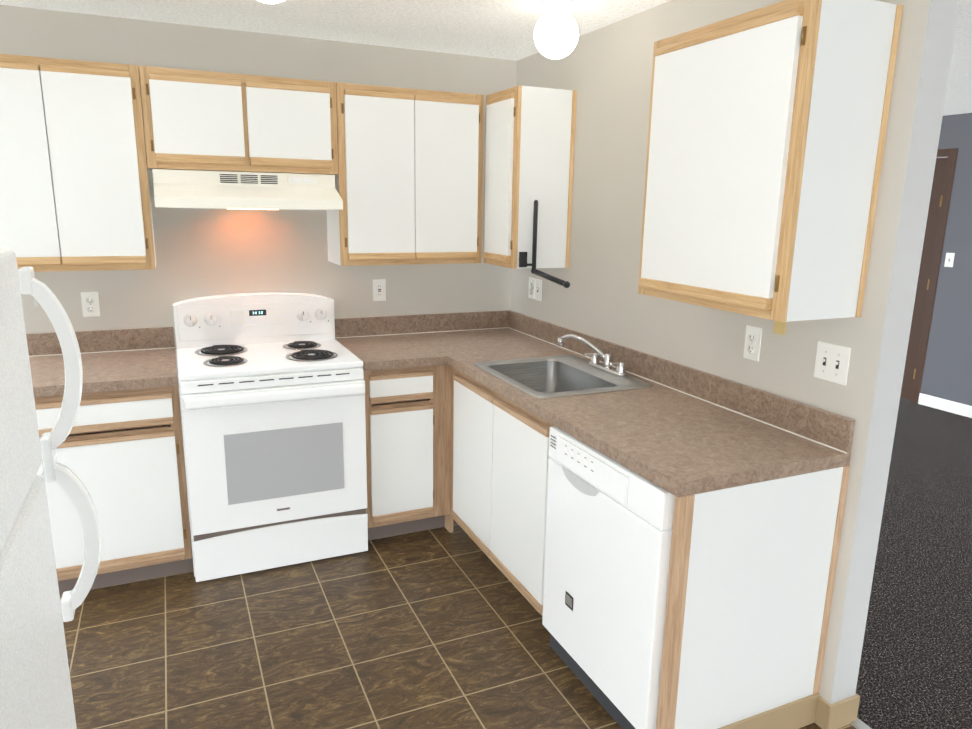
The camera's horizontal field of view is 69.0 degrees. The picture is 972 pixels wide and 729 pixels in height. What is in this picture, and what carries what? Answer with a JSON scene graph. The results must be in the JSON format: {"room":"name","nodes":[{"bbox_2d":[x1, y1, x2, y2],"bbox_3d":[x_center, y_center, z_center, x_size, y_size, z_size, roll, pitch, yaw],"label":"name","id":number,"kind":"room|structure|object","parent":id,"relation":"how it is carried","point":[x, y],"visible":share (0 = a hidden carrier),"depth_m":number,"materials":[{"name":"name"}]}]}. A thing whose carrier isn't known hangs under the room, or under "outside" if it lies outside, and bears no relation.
{"room":"kitchen","nodes":[
{"label":"kitchen","id":0,"kind":"room"},
{"bbox_2d":[0,5,516,521],"bbox_3d":[-1.162,-0.390,3.567,3.027,2.370,0.120,-5,14,-24],"label":"wall","id":1,"kind":"structure","parent":0,"point":[214,251],"depth_m":3.40,"materials":[{"name":"paint"}]},
{"bbox_2d":[0,54,155,271],"bbox_3d":[-1.781,-0.810,2.930,0.689,0.820,0.329,-5,14,-24],"label":"upper cabinet","id":2,"kind":"object","parent":1,"relation":"attached to","point":[74,187],"visible":0.94,"depth_m":2.82,"materials":[{"name":"white laminate"}]},
{"bbox_2d":[80,292,99,316],"bbox_3d":[-1.804,-0.274,3.227,0.070,0.114,0.008,-5,14,-24],"label":"electrical outlet","id":3,"kind":"object","parent":1,"relation":"attached to","point":[90,304],"visible":1,"depth_m":3.22,"materials":[{"name":"white plastic"}]},
{"bbox_2d":[139,65,337,174],"bbox_3d":[-1.097,-1.071,3.182,0.797,0.400,0.329,-5,14,-24],"label":"upper cabinet","id":4,"kind":"object","parent":1,"relation":"attached to","point":[207,120],"visible":1,"depth_m":3.04,"materials":[{"name":"white laminate"}]},
{"bbox_2d":[152,169,342,209],"bbox_3d":[-1.077,-0.783,3.191,0.764,0.159,0.448,-5,14,-24],"label":"under-cabinet range hood","id":5,"kind":"object","parent":4,"relation":"attached to","point":[197,189],"visible":1,"depth_m":3.05,"materials":[{"name":"white metal"}]},
{"bbox_2d":[373,279,385,300],"bbox_3d":[-0.567,-0.395,3.764,0.070,0.114,0.009,-5,14,-24],"label":"outlet","id":6,"kind":"object","parent":1,"relation":"attached to","point":[379,290],"visible":1,"depth_m":3.76,"materials":[{"name":"white plastic"}]},
{"bbox_2d":[327,82,483,265],"bbox_3d":[-0.404,-0.923,3.534,0.725,0.820,0.329,-5,14,-24],"label":"upper cabinet","id":7,"kind":"object","parent":1,"relation":"attached to","point":[408,181],"visible":1,"depth_m":3.39,"materials":[{"name":"white laminate"}]},
{"bbox_2d":[60,519,855,728],"bbox_3d":[0.671,1.741,-0.211,3.030,0.060,9.220,-5,14,-24],"label":"floor","id":8,"kind":"structure","parent":0,"point":[440,628],"depth_m":2.60,"materials":[{"name":"tile"}]},
{"bbox_2d":[0,247,100,728],"bbox_3d":[-1.013,0.615,1.012,0.802,1.540,0.884,-5,14,-24],"label":"refrigerator","id":9,"kind":"object","parent":8,"relation":"on","point":[36,611],"visible":1,"depth_m":1.21,"materials":[{"name":"white plastic"}]},
{"bbox_2d":[34,386,192,594],"bbox_3d":[-1.654,0.470,3.116,0.599,0.874,0.634,-5,14,-24],"label":"base cabinet","id":10,"kind":"object","parent":8,"relation":"on","point":[120,454],"visible":0.56,"depth_m":2.86,"materials":[{"name":"white wood"}]},
{"bbox_2d":[26,326,177,396],"bbox_3d":[-1.646,-0.026,3.005,0.599,0.141,0.632,-5,14,-24],"label":"countertop","id":11,"kind":"structure","parent":10,"relation":"on","point":[133,358],"depth_m":3.11,"materials":[{"name":"beige"}]},
{"bbox_2d":[173,292,367,581],"bbox_3d":[-1.011,0.286,3.317,0.760,1.165,0.717,-5,14,-24],"label":"electric range","id":12,"kind":"object","parent":8,"relation":"on","point":[271,385],"visible":1,"depth_m":3.09,"materials":[{"name":"white metal"}]},
{"bbox_2d":[363,364,452,539],"bbox_3d":[-0.479,0.374,3.631,0.446,0.874,0.634,-5,14,-24],"label":"base cabinet","id":13,"kind":"object","parent":8,"relation":"on","point":[408,420],"visible":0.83,"depth_m":3.35,"materials":[{"name":"white wood"}]},
{"bbox_2d":[335,315,441,370],"bbox_3d":[-0.503,-0.120,3.507,0.377,0.141,0.632,-5,14,-24],"label":"countertop","id":14,"kind":"structure","parent":13,"relation":"on","point":[381,342],"depth_m":3.65,"materials":[{"name":"beige"}]},
{"bbox_2d":[450,366,553,533],"bbox_3d":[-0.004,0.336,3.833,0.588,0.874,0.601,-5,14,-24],"label":"base cabinet","id":15,"kind":"object","parent":8,"relation":"on","point":[499,452],"depth_m":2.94,"materials":[{"name":"white wood"}]},
{"bbox_2d":[426,310,553,329],"bbox_3d":[-0.029,-0.159,3.715,0.480,0.141,0.632,-5,14,-24],"label":"backsplash","id":16,"kind":"structure","parent":15,"relation":"on","point":[480,320],"depth_m":4.00,"materials":[{"name":"beige"}]},
{"bbox_2d":[406,313,854,496],"bbox_3d":[0.310,0.015,2.971,0.657,0.141,2.301,-5,14,-24],"label":"countertop","id":17,"kind":"structure","parent":15,"relation":"on","point":[678,430],"depth_m":2.35,"materials":[{"name":"beige"}]},
{"bbox_2d":[473,355,652,397],"bbox_3d":[0.303,0.120,3.010,0.534,0.170,0.639,-5,14,-24],"label":"stainless steel sink","id":18,"kind":"object","parent":17,"relation":"in","point":[553,376],"visible":0.6,"depth_m":3.17,"materials":[{"name":"silver metal"}]},
{"bbox_2d":[557,334,626,376],"bbox_3d":[0.458,-0.048,3.058,0.163,0.139,0.338,-5,14,-24],"label":"faucet","id":19,"kind":"object","parent":17,"relation":"on","point":[607,364],"visible":1,"depth_m":3.06,"materials":[{"name":"silver metal"}]},
{"bbox_2d":[542,426,674,728],"bbox_3d":[0.616,0.678,2.383,0.634,0.868,0.633,-5,14,-24],"label":"built-in dishwasher","id":20,"kind":"object","parent":8,"relation":"on","point":[609,523],"visible":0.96,"depth_m":2.18,"materials":[{"name":"white plastic"}]},
{"bbox_2d":[656,466,849,728],"bbox_3d":[0.785,0.745,2.086,0.607,0.874,0.049,-5,14,-24],"label":"cabinet end panel","id":21,"kind":"object","parent":8,"relation":"on","point":[752,571],"visible":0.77,"depth_m":2.04,"materials":[{"name":"white wood"}]},
{"bbox_2d":[0,0,971,115],"bbox_3d":[2.238,-0.954,0.719,7.040,0.100,10.720,-5,14,-24],"label":"ceiling","id":22,"kind":"structure","parent":0,"point":[501,29],"depth_m":3.01,"materials":[{"name":"white paint"}]},
{"bbox_2d":[258,0,284,3],"bbox_3d":[-0.623,-1.140,2.014,0.172,0.204,0.172,-5,14,-24],"label":"globe ceiling light","id":23,"kind":"object","parent":22,"relation":"attached to","point":[271,1],"visible":1,"depth_m":2.03,"materials":[{"name":"white glass"}]},
{"bbox_2d":[534,0,578,58],"bbox_3d":[0.271,-1.285,2.721,0.172,0.204,0.172,-5,14,-24],"label":"globe ceiling light","id":24,"kind":"object","parent":22,"relation":"attached to","point":[556,34],"visible":1,"depth_m":2.67,"materials":[{"name":"white glass"}]},
{"bbox_2d":[511,0,959,703],"bbox_3d":[0.651,-0.255,3.107,0.110,2.370,2.470,-5,14,-24],"label":"wall","id":25,"kind":"structure","parent":0,"point":[605,72],"depth_m":2.31,"materials":[{"name":"paint"}]},
{"bbox_2d":[482,85,576,268],"bbox_3d":[0.192,-0.901,3.478,0.329,0.820,0.359,-5,14,-24],"label":"upper cabinet","id":26,"kind":"object","parent":25,"relation":"attached to","point":[529,144],"visible":1,"depth_m":3.33,"materials":[{"name":"white laminate"}]},
{"bbox_2d":[519,200,569,287],"bbox_3d":[0.272,-0.555,3.236,0.126,0.386,0.283,-5,14,-24],"label":"paper towel holder","id":27,"kind":"object","parent":26,"relation":"attached to","point":[524,263],"visible":1,"depth_m":3.33,"materials":[{"name":"black metal"}]},
{"bbox_2d":[528,277,534,298],"bbox_3d":[0.248,-0.415,3.845,0.008,0.114,0.070,-5,14,-24],"label":"outlet","id":28,"kind":"object","parent":25,"relation":"attached to","point":[531,292],"visible":1,"depth_m":3.84,"materials":[{"name":"white plastic"}]},
{"bbox_2d":[535,279,541,300],"bbox_3d":[0.276,-0.398,3.776,0.016,0.114,0.070,-5,14,-24],"label":"light switch","id":29,"kind":"object","parent":25,"relation":"attached to","point":[538,289],"visible":1,"depth_m":3.77,"materials":[{"name":"white plastic"}]},
{"bbox_2d":[743,325,761,360],"bbox_3d":[0.906,-0.072,2.407,0.008,0.114,0.070,-5,14,-24],"label":"outlet","id":30,"kind":"object","parent":25,"relation":"attached to","point":[753,336],"visible":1,"depth_m":2.40,"materials":[{"name":"white plastic"}]},
{"bbox_2d":[638,0,902,321],"bbox_3d":[0.797,-0.591,2.156,0.329,0.820,0.651,-5,14,-24],"label":"upper cabinet","id":31,"kind":"object","parent":25,"relation":"attached to","point":[767,127],"visible":1,"depth_m":1.93,"materials":[{"name":"white laminate"}]},
{"bbox_2d":[773,321,785,334],"bbox_3d":[0.953,-0.146,2.289,0.006,0.097,0.047,-5,14,-24],"label":"wood block","id":32,"kind":"object","parent":25,"relation":"attached to","point":[780,328],"visible":0.42,"depth_m":2.29,"materials":[{"name":"brown"}]},
{"bbox_2d":[814,341,850,385],"bbox_3d":[1.034,-0.004,2.121,0.016,0.114,0.116,-5,14,-24],"label":"light switch","id":33,"kind":"object","parent":25,"relation":"attached to","point":[832,362],"visible":1,"depth_m":2.12,"materials":[{"name":"white plastic"}]},
{"bbox_2d":[814,693,859,728],"bbox_3d":[0.658,0.868,3.300,0.132,0.095,2.361,-5,14,-24],"label":"baseboard","id":34,"kind":"structure","parent":25,"relation":"attached to","point":[839,714],"depth_m":2.25,"materials":[{"name":"beige"}]},
{"bbox_2d":[850,718,871,728],"bbox_3d":[2.538,1.841,-0.668,0.040,0.009,6.645,-5,14,-24],"label":"trim","id":35,"kind":"structure","parent":25,"relation":"attached to","point":[857,723],"depth_m":2.26,"materials":[{"name":"silver metal"}]},
{"bbox_2d":[856,397,971,728],"bbox_3d":[3.580,1.319,1.865,4.010,0.066,10.720,-5,14,-24],"label":"floor carpet","id":36,"kind":"object","parent":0,"point":[915,669],"depth_m":3.10,"materials":[{"name":"grey carpet"}]},
{"bbox_2d":[900,113,971,405],"bbox_3d":[5.369,-0.008,2.373,0.138,2.370,10.720,-5,14,-24],"label":"wall","id":37,"kind":"structure","parent":0,"point":[938,363],"depth_m":5.77,"materials":[{"name":"paint"}]},
{"bbox_2d":[918,393,971,417],"bbox_3d":[5.576,1.245,1.993,0.012,0.100,9.155,-5,14,-24],"label":"baseboard","id":38,"kind":"structure","parent":37,"relation":"attached to","point":[946,405],"depth_m":5.84,"materials":[{"name":"white wood"}]},
{"bbox_2d":[944,253,954,266],"bbox_3d":[3.758,-0.849,5.740,0.016,0.114,0.070,-5,14,-24],"label":"light switch","id":39,"kind":"object","parent":37,"relation":"attached to","point":[949,259],"visible":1,"depth_m":5.74,"materials":[{"name":"white plastic"}]}
]}

